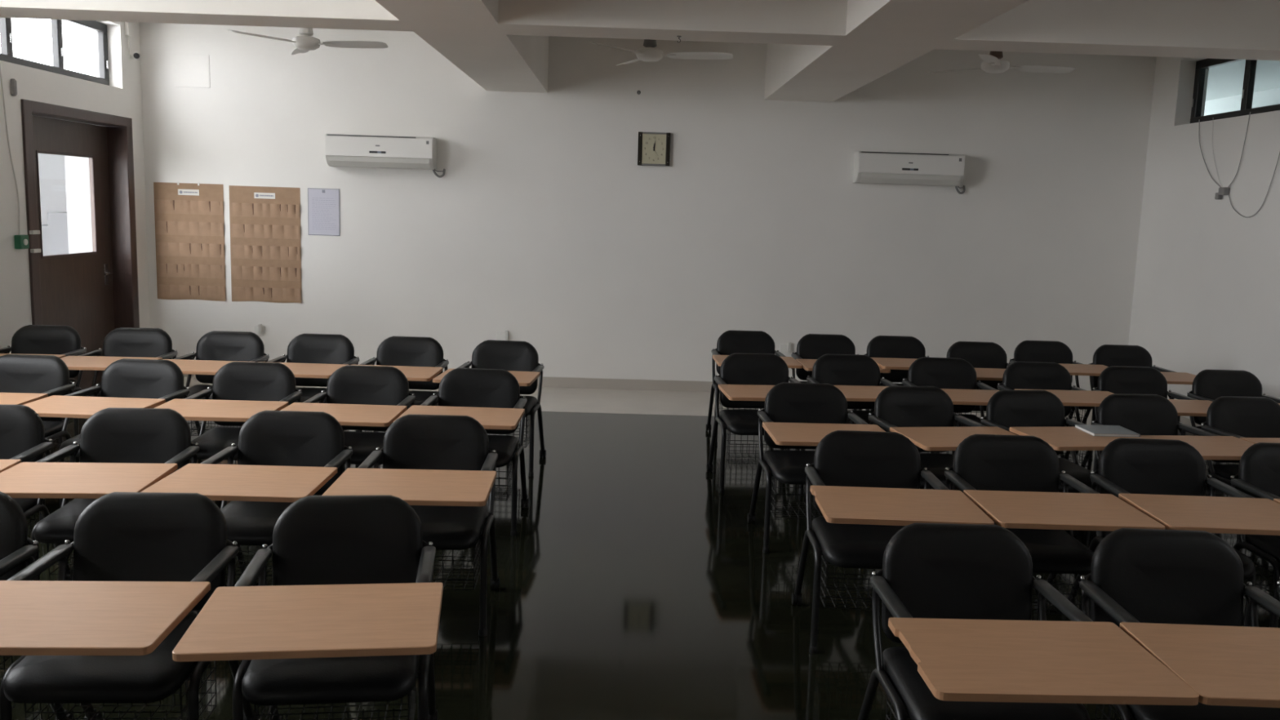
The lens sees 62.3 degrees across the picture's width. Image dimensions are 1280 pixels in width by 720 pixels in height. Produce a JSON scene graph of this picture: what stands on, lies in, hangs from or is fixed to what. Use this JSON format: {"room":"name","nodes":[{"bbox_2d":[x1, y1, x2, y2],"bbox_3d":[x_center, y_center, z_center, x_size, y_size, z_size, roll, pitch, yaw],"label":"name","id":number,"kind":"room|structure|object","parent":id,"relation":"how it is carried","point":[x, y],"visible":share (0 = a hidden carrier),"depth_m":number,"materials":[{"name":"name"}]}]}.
{"room":"classroom","nodes":[
{"label":"classroom","id":0,"kind":"room"},
{"bbox_2d":[0,21,150,353],"bbox_3d":[-4.565,-0.521,3.309,0.250,3.200,12.790,2,8,-1],"label":"wall","id":1,"kind":"structure","parent":0,"point":[122,97],"depth_m":7.90,"materials":[{"name":"white paint"}]},
{"bbox_2d":[0,64,19,235],"bbox_3d":[-4.459,-1.483,7.493,0.012,1.191,0.154,2,8,-1],"label":"cable","id":2,"kind":"object","parent":1,"relation":"attached to","point":[1,79],"visible":1,"depth_m":7.49,"materials":[{"name":"grey plastic"}]},
{"bbox_2d":[9,78,17,96],"bbox_3d":[-4.443,-1.935,7.511,0.030,0.120,0.044,2,8,-1],"label":"bell","id":3,"kind":"object","parent":1,"relation":"attached to","point":[12,82],"visible":1,"depth_m":7.50,"materials":[{"name":"grey"}]},
{"bbox_2d":[13,235,29,248],"bbox_3d":[-4.463,-0.853,7.648,0.058,0.100,0.110,2,8,-1],"label":"switch","id":4,"kind":"object","parent":1,"relation":"attached to","point":[21,242],"visible":1,"depth_m":7.60,"materials":[{"name":"green plastic"}]},
{"bbox_2d":[0,17,109,85],"bbox_3d":[-4.578,-2.415,7.763,0.069,0.530,2.710,2,8,-1],"label":"window","id":5,"kind":"structure","parent":1,"relation":"in","point":[6,29],"depth_m":8.33,"materials":[{"name":"black metal"}]},
{"bbox_2d":[31,115,115,392],"bbox_3d":[-4.650,-0.814,8.627,0.104,2.240,1.480,2,8,-1],"label":"door","id":6,"kind":"structure","parent":1,"relation":"in","point":[77,289],"depth_m":8.89,"materials":[{"name":"brown wood"}]},
{"bbox_2d":[29,230,40,253],"bbox_3d":[-4.461,-0.874,7.809,0.030,0.163,0.095,2,8,-1],"label":"door lock","id":7,"kind":"object","parent":6,"relation":"attached to","point":[31,232],"visible":1,"depth_m":7.78,"materials":[{"name":"grey plastic"}]},
{"bbox_2d":[20,98,139,328],"bbox_3d":[-4.597,-0.852,8.627,0.218,2.330,1.690,2,8,-1],"label":"door frame","id":8,"kind":"structure","parent":1,"relation":"attached to","point":[119,129],"depth_m":9.24,"materials":[{"name":"brown wood"}]},
{"bbox_2d":[124,22,140,59],"bbox_3d":[-4.406,-2.807,9.232,0.103,0.365,0.156,2,8,-1],"label":"security camera","id":9,"kind":"object","parent":1,"relation":"attached to","point":[136,55],"visible":0.93,"depth_m":9.19,"materials":[{"name":"white plastic"}]},
{"bbox_2d":[0,377,1279,719],"bbox_3d":[0.064,1.248,3.612,9.615,0.101,13.290,2,8,-1],"label":"floor","id":10,"kind":"structure","parent":0,"point":[632,587],"depth_m":4.65,"materials":[{"name":"tile"}]},
{"bbox_2d":[0,404,72,580],"bbox_3d":[-2.687,0.634,4.127,0.578,0.797,0.925,1,8,-7],"label":"chair","id":11,"kind":"object","parent":10,"relation":"on","point":[22,431],"visible":0.52,"depth_m":4.40,"materials":[{"name":"black leather"}]},
{"bbox_2d":[26,513,35,545],"bbox_3d":[-2.702,0.735,4.242,0.415,0.217,0.286,1,8,-7],"label":"wire basket","id":12,"kind":"object","parent":11,"relation":"on","point":[33,520],"depth_m":4.39,"materials":[{"name":"black metal"}]},
{"bbox_2d":[0,491,74,719],"bbox_3d":[-2.043,0.838,2.860,0.578,0.797,0.925,1,8,-2],"label":"chair","id":13,"kind":"object","parent":10,"relation":"on","point":[15,555],"visible":0.51,"depth_m":3.13,"materials":[{"name":"black leather"}]},
{"bbox_2d":[0,655,15,710],"bbox_3d":[-2.050,0.939,2.975,0.415,0.217,0.286,1,8,-2],"label":"wire basket","id":14,"kind":"object","parent":13,"relation":"on","point":[11,656],"depth_m":3.11,"materials":[{"name":"black metal"}]},
{"bbox_2d":[0,354,79,520],"bbox_3d":[-3.326,0.419,5.474,0.578,0.797,0.925,1,8,-3],"label":"chair","id":15,"kind":"object","parent":10,"relation":"on","point":[24,379],"visible":0.57,"depth_m":5.74,"materials":[{"name":"black leather"}]},
{"bbox_2d":[50,436,61,453],"bbox_3d":[-3.333,0.520,5.590,0.415,0.217,0.286,1,8,-3],"label":"wire basket","id":16,"kind":"object","parent":15,"relation":"on","point":[57,443],"depth_m":5.69,"materials":[{"name":"black metal"}]},
{"bbox_2d":[0,324,88,448],"bbox_3d":[-3.932,0.215,6.752,0.578,0.797,0.925,1,8,-4],"label":"chair","id":17,"kind":"object","parent":10,"relation":"on","point":[60,341],"visible":0.37,"depth_m":7.02,"materials":[{"name":"black leather"}]},
{"bbox_2d":[42,393,73,424],"bbox_3d":[-3.942,0.316,6.867,0.415,0.217,0.286,1,8,-4],"label":"wire basket","id":18,"kind":"object","parent":17,"relation":"on","point":[68,393],"depth_m":6.99,"materials":[{"name":"black"}]},
{"bbox_2d":[0,407,199,581],"bbox_3d":[-2.089,0.650,4.146,0.578,0.797,0.925,1,8,-5],"label":"chair","id":19,"kind":"object","parent":10,"relation":"on","point":[122,450],"visible":0.55,"depth_m":4.14,"materials":[{"name":"black leather"}]},
{"bbox_2d":[47,543,73,581],"bbox_3d":[-2.101,0.751,4.261,0.415,0.217,0.286,1,8,-5],"label":"wire basket","id":20,"kind":"object","parent":19,"relation":"on","point":[72,554],"depth_m":4.14,"materials":[{"name":"black metal"}]},
{"bbox_2d":[23,358,191,507],"bbox_3d":[-2.702,0.443,5.444,0.578,0.797,0.925,2,8,0],"label":"chair","id":21,"kind":"object","parent":10,"relation":"on","point":[126,383],"visible":0.31,"depth_m":5.70,"materials":[{"name":"black leather"}]},
{"bbox_2d":[60,327,177,436],"bbox_3d":[-3.326,0.233,6.761,0.578,0.797,0.925,1,8,-4],"label":"chair","id":22,"kind":"object","parent":10,"relation":"on","point":[133,343],"visible":0.36,"depth_m":7.02,"materials":[{"name":"black leather"}]},
{"bbox_2d":[0,492,257,719],"bbox_3d":[-1.457,0.850,2.903,0.584,0.797,0.925,1,8,-4],"label":"chair","id":23,"kind":"object","parent":10,"relation":"on","point":[143,562],"visible":0.87,"depth_m":2.83,"materials":[{"name":"black leather"}]},
{"bbox_2d":[23,660,217,719],"bbox_3d":[-1.467,0.951,3.018,0.415,0.217,0.286,1,8,-4],"label":"wire basket","id":24,"kind":"object","parent":23,"relation":"on","point":[182,711],"depth_m":3.09,"materials":[{"name":"black metal"}]},
{"bbox_2d":[162,330,269,435],"bbox_3d":[-2.716,0.257,6.730,0.578,0.797,0.925,2,8,-1],"label":"chair","id":25,"kind":"object","parent":10,"relation":"on","point":[215,349],"visible":0.37,"depth_m":6.99,"materials":[{"name":"black leather"}]},
{"bbox_2d":[187,420,241,435],"bbox_3d":[-2.721,0.358,6.845,0.415,0.217,0.286,2,8,-1],"label":"wire basket","id":26,"kind":"object","parent":25,"relation":"on","point":[206,429],"depth_m":6.84,"materials":[{"name":"black metal"}]},
{"bbox_2d":[154,361,302,464],"bbox_3d":[-2.092,0.459,5.467,0.578,0.797,0.925,1,8,-2],"label":"chair","id":27,"kind":"object","parent":10,"relation":"on","point":[240,390],"visible":0.53,"depth_m":5.67,"materials":[{"name":"black leather"}]},
{"bbox_2d":[191,459,237,464],"bbox_3d":[-2.099,0.560,5.582,0.415,0.217,0.286,1,8,-2],"label":"wire basket","id":28,"kind":"object","parent":27,"relation":"on","point":[191,460],"depth_m":5.72,"materials":[{"name":"black"}]},
{"bbox_2d":[141,410,352,613],"bbox_3d":[-1.474,0.664,4.185,0.578,0.797,0.925,2,8,-1],"label":"chair","id":29,"kind":"object","parent":10,"relation":"on","point":[285,457],"visible":0.62,"depth_m":4.19,"materials":[{"name":"black leather"}]},
{"bbox_2d":[225,545,272,586],"bbox_3d":[-1.478,0.765,4.300,0.415,0.217,0.286,2,8,-1],"label":"wire basket","id":30,"kind":"object","parent":29,"relation":"on","point":[243,565],"depth_m":4.29,"materials":[{"name":"black metal"}]},
{"bbox_2d":[172,494,443,719],"bbox_3d":[-0.849,0.864,2.941,0.595,0.797,0.925,1,8,-8],"label":"chair","id":31,"kind":"object","parent":10,"relation":"on","point":[349,611],"visible":1,"depth_m":2.83,"materials":[{"name":"black leather"}]},
{"bbox_2d":[253,682,416,719],"bbox_3d":[-0.867,0.965,3.055,0.415,0.217,0.286,1,8,-8],"label":"wire basket","id":32,"kind":"object","parent":31,"relation":"on","point":[411,704],"depth_m":3.11,"materials":[{"name":"black metal"}]},
{"bbox_2d":[257,333,362,467],"bbox_3d":[-2.126,0.274,6.739,0.578,0.797,0.925,2,8,0],"label":"chair","id":33,"kind":"object","parent":10,"relation":"on","point":[312,358],"visible":0.34,"depth_m":7.00,"materials":[{"name":"black leather"}]},
{"bbox_2d":[280,364,415,468],"bbox_3d":[-1.483,0.479,5.461,0.578,0.797,0.925,2,8,-1],"label":"chair","id":34,"kind":"object","parent":10,"relation":"on","point":[360,397],"visible":0.46,"depth_m":5.71,"materials":[{"name":"black leather"}]},
{"bbox_2d":[351,336,448,467],"bbox_3d":[-1.538,0.291,6.747,0.578,0.797,0.925,2,8,0],"label":"chair","id":35,"kind":"object","parent":10,"relation":"on","point":[420,359],"visible":0.44,"depth_m":7.01,"materials":[{"name":"black leather"}]},
{"bbox_2d":[321,413,499,636],"bbox_3d":[-0.859,0.681,4.198,0.578,0.797,0.925,1,8,-2],"label":"chair","id":36,"kind":"object","parent":10,"relation":"on","point":[443,467],"visible":0.7,"depth_m":4.22,"materials":[{"name":"black leather"}]},
{"bbox_2d":[433,530,482,591],"bbox_3d":[-0.866,0.782,4.314,0.415,0.217,0.286,1,8,-2],"label":"wire basket","id":37,"kind":"object","parent":36,"relation":"on","point":[476,548],"depth_m":4.28,"materials":[{"name":"black metal"}]},
{"bbox_2d":[393,368,528,536],"bbox_3d":[-0.885,0.494,5.485,0.578,0.797,0.925,2,8,0],"label":"chair","id":38,"kind":"object","parent":10,"relation":"on","point":[492,397],"visible":0.62,"depth_m":5.74,"materials":[{"name":"black leather"}]},
{"bbox_2d":[487,454,514,501],"bbox_3d":[-0.888,0.596,5.600,0.415,0.217,0.286,2,8,0],"label":"wire basket","id":39,"kind":"object","parent":38,"relation":"on","point":[510,464],"depth_m":5.54,"materials":[{"name":"black metal"}]},
{"bbox_2d":[432,339,546,476],"bbox_3d":[-0.916,0.318,6.697,0.578,0.797,0.925,2,8,3],"label":"chair","id":40,"kind":"object","parent":10,"relation":"on","point":[519,358],"visible":0.4,"depth_m":6.95,"materials":[{"name":"black leather"}]},
{"bbox_2d":[488,411,531,448],"bbox_3d":[-0.914,0.419,6.812,0.415,0.217,0.286,2,8,3],"label":"wire basket","id":41,"kind":"object","parent":40,"relation":"on","point":[526,440],"depth_m":6.68,"materials":[{"name":"black"}]},
{"bbox_2d":[706,329,802,445],"bbox_3d":[0.802,0.224,7.721,0.578,0.797,0.925,1,8,-2],"label":"chair","id":42,"kind":"object","parent":10,"relation":"on","point":[730,342],"visible":0.45,"depth_m":7.98,"materials":[{"name":"black leather"}]},
{"bbox_2d":[718,389,762,412],"bbox_3d":[0.796,0.325,7.836,0.415,0.217,0.286,1,8,-2],"label":"wire basket","id":43,"kind":"object","parent":42,"relation":"on","point":[721,408],"depth_m":7.84,"materials":[{"name":"black metal"}]},
{"bbox_2d":[706,352,805,493],"bbox_3d":[0.746,0.406,6.453,0.578,0.797,0.925,1,8,-5],"label":"chair","id":44,"kind":"object","parent":10,"relation":"on","point":[744,380],"visible":0.66,"depth_m":6.68,"materials":[{"name":"black leather"}]},
{"bbox_2d":[724,429,795,464],"bbox_3d":[0.734,0.507,6.568,0.415,0.217,0.286,1,8,-5],"label":"wire basket","id":45,"kind":"object","parent":44,"relation":"on","point":[729,436],"depth_m":6.51,"materials":[{"name":"black metal"}]},
{"bbox_2d":[746,382,885,553],"bbox_3d":[0.887,0.570,5.347,0.578,0.797,0.925,1,8,-3],"label":"chair","id":46,"kind":"object","parent":10,"relation":"on","point":[794,415],"visible":0.68,"depth_m":5.55,"materials":[{"name":"black leather"}]},
{"bbox_2d":[764,471,823,518],"bbox_3d":[0.880,0.671,5.462,0.415,0.217,0.286,1,8,-3],"label":"wire basket","id":47,"kind":"object","parent":46,"relation":"on","point":[775,482],"depth_m":5.39,"materials":[{"name":"black metal"}]},
{"bbox_2d":[791,333,890,450],"bbox_3d":[1.391,0.253,7.645,0.578,0.797,0.925,2,8,-2],"label":"chair","id":48,"kind":"object","parent":10,"relation":"on","point":[810,347],"visible":0.28,"depth_m":7.91,"materials":[{"name":"black leather"}]},
{"bbox_2d":[806,354,897,450],"bbox_3d":[1.340,0.411,6.541,0.578,0.797,0.925,1,8,-4],"label":"chair","id":49,"kind":"object","parent":10,"relation":"on","point":[857,376],"visible":0.22,"depth_m":6.80,"materials":[{"name":"black leather"}]},
{"bbox_2d":[791,430,994,653],"bbox_3d":[0.935,0.746,4.140,0.578,0.797,0.925,2,8,1],"label":"chair","id":50,"kind":"object","parent":10,"relation":"on","point":[866,489],"visible":0.7,"depth_m":4.13,"materials":[{"name":"black leather"}]},
{"bbox_2d":[819,549,881,609],"bbox_3d":[0.933,0.848,4.255,0.415,0.217,0.286,2,8,1],"label":"wire basket","id":51,"kind":"object","parent":50,"relation":"on","point":[824,564],"depth_m":4.19,"materials":[{"name":"black metal"}]},
{"bbox_2d":[857,335,939,453],"bbox_3d":[1.923,0.265,7.678,0.578,0.797,0.925,2,8,-1],"label":"chair","id":52,"kind":"object","parent":10,"relation":"on","point":[895,353],"visible":0.18,"depth_m":7.94,"materials":[{"name":"black leather"}]},
{"bbox_2d":[868,386,1016,489],"bbox_3d":[1.504,0.588,5.355,0.578,0.797,0.925,0,8,-10],"label":"chair","id":53,"kind":"object","parent":10,"relation":"on","point":[925,415],"visible":0.4,"depth_m":5.58,"materials":[{"name":"black leather"}]},
{"bbox_2d":[902,356,999,454],"bbox_3d":[1.940,0.432,6.530,0.578,0.797,0.925,2,8,-1],"label":"chair","id":54,"kind":"object","parent":10,"relation":"on","point":[957,377],"visible":0.35,"depth_m":6.79,"materials":[{"name":"black leather"}]},
{"bbox_2d":[919,450,955,454],"bbox_3d":[1.935,0.533,6.645,0.415,0.217,0.286,2,8,-1],"label":"wire basket","id":55,"kind":"object","parent":54,"relation":"on","point":[947,451],"depth_m":6.51,"materials":[{"name":"black metal"}]},
{"bbox_2d":[946,341,1011,453],"bbox_3d":[2.463,0.313,7.468,0.578,0.797,0.925,2,8,-1],"label":"chair","id":56,"kind":"object","parent":10,"relation":"on","point":[988,360],"visible":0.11,"depth_m":7.73,"materials":[{"name":"black leather"}]},
{"bbox_2d":[857,522,1199,719],"bbox_3d":[0.935,0.935,2.838,0.595,0.797,0.925,2,8,-2],"label":"chair","id":57,"kind":"object","parent":10,"relation":"on","point":[957,597],"visible":1,"depth_m":2.74,"materials":[{"name":"black leather"}]},
{"bbox_2d":[885,696,911,719],"bbox_3d":[0.929,1.036,2.954,0.415,0.217,0.286,2,8,-2],"label":"wire basket","id":58,"kind":"object","parent":57,"relation":"on","point":[894,714],"depth_m":3.07,"materials":[{"name":"black metal"}]},
{"bbox_2d":[944,434,1164,613],"bbox_3d":[1.526,0.763,4.153,0.578,0.797,0.925,2,8,-1],"label":"chair","id":59,"kind":"object","parent":10,"relation":"on","point":[1013,480],"visible":0.56,"depth_m":4.11,"materials":[{"name":"black leather"}]},
{"bbox_2d":[1031,573,1084,613],"bbox_3d":[1.522,0.864,4.269,0.415,0.217,0.286,2,8,-1],"label":"wire basket","id":60,"kind":"object","parent":59,"relation":"on","point":[1051,584],"depth_m":4.18,"materials":[{"name":"black metal"}]},
{"bbox_2d":[997,361,1112,471],"bbox_3d":[2.534,0.460,6.469,0.578,0.797,0.925,1,8,-2],"label":"chair","id":61,"kind":"object","parent":10,"relation":"on","point":[1055,378],"visible":0.27,"depth_m":6.73,"materials":[{"name":"black leather"}]},
{"bbox_2d":[1057,450,1089,469],"bbox_3d":[2.528,0.561,6.584,0.415,0.217,0.286,1,8,-2],"label":"wire basket","id":62,"kind":"object","parent":61,"relation":"on","point":[1062,453],"depth_m":6.46,"materials":[{"name":"black metal"}]},
{"bbox_2d":[1008,340,1108,458],"bbox_3d":[3.025,0.302,7.664,0.578,0.797,0.925,2,8,-1],"label":"chair","id":63,"kind":"object","parent":10,"relation":"on","point":[1057,352],"visible":0.22,"depth_m":7.92,"materials":[{"name":"black leather"}]},
{"bbox_2d":[1065,408,1088,424],"bbox_3d":[3.019,0.403,7.779,0.415,0.217,0.286,2,8,-1],"label":"wire basket","id":64,"kind":"object","parent":63,"relation":"on","point":[1075,417],"depth_m":7.67,"materials":[{"name":"black metal"}]},
{"bbox_2d":[980,390,1151,546],"bbox_3d":[2.092,0.608,5.344,0.578,0.797,0.925,0,8,-10],"label":"chair","id":65,"kind":"object","parent":10,"relation":"on","point":[1040,414],"visible":0.42,"depth_m":5.58,"materials":[{"name":"black leather"}]},
{"bbox_2d":[1074,424,1140,436],"bbox_3d":[2.280,0.345,5.171,0.227,0.014,0.206,1,8,-3],"label":"notebook","id":66,"kind":"object","parent":65,"relation":"on","point":[1094,430],"visible":1,"depth_m":5.14,"materials":[{"name":"white paper"}]},
{"bbox_2d":[1081,344,1195,423],"bbox_3d":[3.573,0.335,7.553,0.578,0.797,0.925,1,8,-2],"label":"chair","id":67,"kind":"object","parent":10,"relation":"on","point":[1108,355],"visible":0.24,"depth_m":7.82,"materials":[{"name":"black leather"}]},
{"bbox_2d":[1081,365,1212,467],"bbox_3d":[3.110,0.488,6.398,0.578,0.797,0.925,1,8,-2],"label":"chair","id":68,"kind":"object","parent":10,"relation":"on","point":[1120,380],"visible":0.27,"depth_m":6.66,"materials":[{"name":"black leather"}]},
{"bbox_2d":[1066,393,1254,535],"bbox_3d":[2.659,0.629,5.323,0.578,0.797,0.925,1,8,-6],"label":"chair","id":69,"kind":"object","parent":10,"relation":"on","point":[1153,416],"visible":0.27,"depth_m":5.58,"materials":[{"name":"black leather"}]},
{"bbox_2d":[1066,437,1279,626],"bbox_3d":[2.134,0.780,4.167,0.578,0.797,0.925,2,8,1],"label":"chair","id":70,"kind":"object","parent":10,"relation":"on","point":[1165,480],"visible":0.48,"depth_m":4.36,"materials":[{"name":"black leather"}]},
{"bbox_2d":[1079,528,1279,719],"bbox_3d":[1.543,0.953,2.847,0.584,0.797,0.925,2,8,1],"label":"chair","id":71,"kind":"object","parent":10,"relation":"on","point":[1178,594],"visible":0.79,"depth_m":3.10,"materials":[{"name":"black leather"}]},
{"bbox_2d":[1094,703,1122,719],"bbox_3d":[1.541,1.054,2.962,0.415,0.217,0.286,2,8,1],"label":"wire basket","id":72,"kind":"object","parent":71,"relation":"on","point":[1108,717],"depth_m":3.09,"materials":[{"name":"black metal"}]},
{"bbox_2d":[1186,368,1279,475],"bbox_3d":[3.695,0.509,6.377,0.578,0.797,0.925,1,8,-2],"label":"chair","id":73,"kind":"object","parent":10,"relation":"on","point":[1207,384],"visible":0.18,"depth_m":6.64,"materials":[{"name":"black leather"}]},
{"bbox_2d":[1204,461,1235,475],"bbox_3d":[3.688,0.611,6.492,0.415,0.217,0.286,1,8,-2],"label":"wire basket","id":74,"kind":"object","parent":73,"relation":"on","point":[1205,461],"depth_m":6.52,"materials":[{"name":"black metal"}]},
{"bbox_2d":[1200,395,1279,552],"bbox_3d":[3.248,0.644,5.351,0.578,0.797,0.925,1,8,-6],"label":"chair","id":75,"kind":"object","parent":10,"relation":"on","point":[1254,420],"visible":0.38,"depth_m":5.61,"materials":[{"name":"black leather"}]},
{"bbox_2d":[1230,442,1279,627],"bbox_3d":[2.729,0.799,4.166,0.578,0.797,0.925,2,8,0],"label":"chair","id":76,"kind":"object","parent":10,"relation":"on","point":[1258,476],"visible":0.65,"depth_m":4.42,"materials":[{"name":"black leather"}]},
{"bbox_2d":[1243,549,1279,619],"bbox_3d":[2.725,0.900,4.281,0.415,0.217,0.286,2,8,0],"label":"wire basket","id":77,"kind":"object","parent":76,"relation":"on","point":[1251,557],"depth_m":4.31,"materials":[{"name":"black metal"}]},
{"bbox_2d":[1276,580,1279,599],"bbox_3d":[2.137,0.969,2.861,0.578,0.797,0.925,2,8,0],"label":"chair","id":78,"kind":"object","parent":10,"relation":"on","point":[1278,581],"visible":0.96,"depth_m":3.14,"materials":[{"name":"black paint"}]},
{"bbox_2d":[138,22,1156,391],"bbox_3d":[0.050,-1.320,9.828,9.615,3.200,0.250,2,8,-1],"label":"wall","id":79,"kind":"structure","parent":0,"point":[543,225],"depth_m":9.69,"materials":[{"name":"white paint"}]},
{"bbox_2d":[153,182,226,301],"bbox_3d":[-4.119,-1.082,9.683,0.630,1.076,0.022,2,8,-1],"label":"pocket chart","id":80,"kind":"object","parent":79,"relation":"attached to","point":[189,219],"visible":1,"depth_m":9.69,"materials":[{"name":"brown paper"}]},
{"bbox_2d":[174,53,209,88],"bbox_3d":[-4.008,-2.587,9.475,0.308,0.285,0.004,2,8,-1],"label":"access panel","id":81,"kind":"object","parent":79,"relation":"attached to","point":[190,70],"visible":1,"depth_m":9.47,"materials":[{"name":"white paint"}]},
{"bbox_2d":[254,324,264,335],"bbox_3d":[-3.527,-0.281,9.799,0.085,0.110,0.035,2,8,-1],"label":"wall socket","id":82,"kind":"object","parent":79,"relation":"attached to","point":[260,329],"visible":0.9,"depth_m":9.80,"materials":[{"name":"white plastic"}]},
{"bbox_2d":[229,185,301,302],"bbox_3d":[-3.432,-1.052,9.694,0.643,1.057,0.022,2,8,-1],"label":"pocket chart","id":83,"kind":"object","parent":79,"relation":"attached to","point":[265,242],"visible":1,"depth_m":9.70,"materials":[{"name":"brown paper"}]},
{"bbox_2d":[307,187,339,235],"bbox_3d":[-2.886,-1.351,9.665,0.286,0.425,0.006,2,8,-1],"label":"notice sheet","id":84,"kind":"object","parent":79,"relation":"attached to","point":[323,204],"visible":1,"depth_m":9.66,"materials":[{"name":"grey paper"}]},
{"bbox_2d":[325,133,445,177],"bbox_3d":[-2.279,-1.831,9.499,1.030,0.350,0.219,2,8,-1],"label":"air conditioner","id":85,"kind":"object","parent":79,"relation":"attached to","point":[341,149],"visible":1,"depth_m":9.39,"materials":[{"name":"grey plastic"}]},
{"bbox_2d":[496,330,508,340],"bbox_3d":[-1.277,-0.220,9.838,0.117,0.110,0.031,4,8,14],"label":"wall socket","id":86,"kind":"object","parent":79,"relation":"attached to","point":[500,335],"visible":0.8,"depth_m":9.83,"materials":[{"name":"white plastic"}]},
{"bbox_2d":[182,373,983,391],"bbox_3d":[0.003,0.233,9.921,9.091,0.100,0.012,2,8,-1],"label":"baseboard","id":87,"kind":"structure","parent":79,"relation":"attached to","point":[548,382],"depth_m":9.91,"materials":[{"name":"beige tile"}]},
{"bbox_2d":[637,131,671,166],"bbox_3d":[0.127,-1.912,9.594,0.292,0.296,0.045,2,8,-1],"label":"wall clock","id":88,"kind":"object","parent":79,"relation":"attached to","point":[653,148],"visible":1,"depth_m":9.58,"materials":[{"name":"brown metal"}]},
{"bbox_2d":[779,342,791,353],"bbox_3d":[1.357,-0.112,9.873,0.099,0.110,0.035,2,8,-1],"label":"wall socket","id":89,"kind":"object","parent":79,"relation":"attached to","point":[784,348],"visible":0.91,"depth_m":9.88,"materials":[{"name":"white plastic"}]},
{"bbox_2d":[853,151,964,194],"bbox_3d":[2.464,-1.691,9.568,1.030,0.350,0.219,2,8,-1],"label":"air conditioner","id":90,"kind":"object","parent":79,"relation":"attached to","point":[869,166],"visible":1,"depth_m":9.46,"materials":[{"name":"grey plastic"}]},
{"bbox_2d":[1128,56,1279,418],"bbox_3d":[4.795,-0.246,3.443,0.250,3.200,12.790,2,8,-1],"label":"wall","id":91,"kind":"structure","parent":0,"point":[1206,291],"depth_m":8.64,"materials":[{"name":"white paint"}]},
{"bbox_2d":[1180,415,1201,426],"bbox_3d":[4.616,1.283,3.663,0.012,0.100,12.790,2,8,-1],"label":"baseboard","id":92,"kind":"structure","parent":91,"relation":"attached to","point":[1185,420],"depth_m":8.83,"materials":[{"name":"beige tile"}]},
{"bbox_2d":[1190,58,1279,123],"bbox_3d":[4.815,-2.113,7.859,0.069,0.550,2.625,2,8,-1],"label":"window","id":93,"kind":"structure","parent":91,"relation":"in","point":[1251,64],"depth_m":8.65,"materials":[{"name":"black metal"}]},
{"bbox_2d":[1198,111,1279,217],"bbox_3d":[4.612,-1.514,8.239,0.048,0.799,1.216,2,8,-1],"label":"hanging cable","id":94,"kind":"object","parent":91,"relation":"attached to","point":[1222,190],"visible":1,"depth_m":8.30,"materials":[{"name":"grey plastic"}]},
{"bbox_3d":[0.168,-2.041,3.136,9.615,0.150,13.290,2,8,-1],"label":"ceiling","id":95,"kind":"structure","parent":0,"visible":0},
{"bbox_2d":[227,27,387,54],"bbox_3d":[-2.301,-2.464,7.639,1.001,0.455,1.063,2,8,-1],"label":"ceiling fan","id":96,"kind":"object","parent":95,"relation":"hanging from","point":[304,43],"visible":0.92,"depth_m":7.57,"materials":[{"name":"white metal"}]},
{"bbox_2d":[374,0,548,93],"bbox_3d":[-1.035,-1.749,3.167,0.550,0.510,12.790,2,8,-1],"label":"beam","id":97,"kind":"structure","parent":95,"relation":"attached to","point":[468,33],"depth_m":6.75,"materials":[{"name":"white paint"}]},
{"bbox_2d":[0,0,1279,60],"bbox_3d":[0.128,-2.137,6.098,9.115,0.510,0.380,2,8,-1],"label":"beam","id":98,"kind":"structure","parent":95,"relation":"attached to","point":[1233,29],"depth_m":5.96,"materials":[{"name":"white paint"}]},
{"bbox_2d":[590,39,733,66],"bbox_3d":[0.164,-2.393,7.683,1.014,0.455,1.058,2,8,-1],"label":"ceiling fan","id":99,"kind":"object","parent":95,"relation":"hanging from","point":[649,53],"visible":0.89,"depth_m":7.61,"materials":[{"name":"white metal"}]},
{"bbox_2d":[764,0,1028,102],"bbox_3d":[1.499,-1.675,3.203,0.610,0.510,12.790,2,8,-1],"label":"beam","id":100,"kind":"structure","parent":95,"relation":"attached to","point":[882,37],"depth_m":6.32,"materials":[{"name":"white paint"}]},
{"bbox_2d":[925,51,1075,74],"bbox_3d":[2.696,-2.308,7.648,0.987,0.455,1.067,2,8,-1],"label":"ceiling fan","id":101,"kind":"object","parent":95,"relation":"hanging from","point":[993,63],"visible":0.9,"depth_m":7.69,"materials":[{"name":"white metal"}]},
{"label":"outside","id":102,"kind":"structure","parent":0,"visible":0},
{"bbox_3d":[-0.137,0.902,7.708,60.000,0.100,65.000,2,8,-1],"label":"ground","id":103,"kind":"structure","parent":102,"visible":0},
{"bbox_2d":[41,212,68,255],"bbox_3d":[-7.849,-1.096,13.707,1.620,1.655,1.200,2,8,-1],"label":"staircase","id":104,"kind":"structure","parent":103,"relation":"on","point":[55,234],"depth_m":13.04,"materials":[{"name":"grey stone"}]},
{"bbox_2d":[38,153,92,253],"bbox_3d":[-7.332,-1.286,11.588,5.000,2.670,7.450,2,8,-1],"label":"wall","id":105,"kind":"structure","parent":103,"relation":"on","point":[64,180],"depth_m":12.95,"materials":[{"name":"white"}]},
{"bbox_2d":[1204,87,1279,115],"bbox_3d":[6.261,-2.580,17.272,2.940,4.450,25.200,2,8,-1],"label":"wall","id":106,"kind":"structure","parent":103,"relation":"on","point":[1272,96],"depth_m":13.29,"materials":[{"name":"grey paint"}]},
{"bbox_2d":[1205,59,1279,101],"bbox_3d":[6.154,-3.994,17.167,2.640,0.130,25.000,2,8,-1],"label":"roof","id":107,"kind":"structure","parent":106,"relation":"attached to","point":[1224,81],"depth_m":11.79,"materials":[{"name":"grey paint"}]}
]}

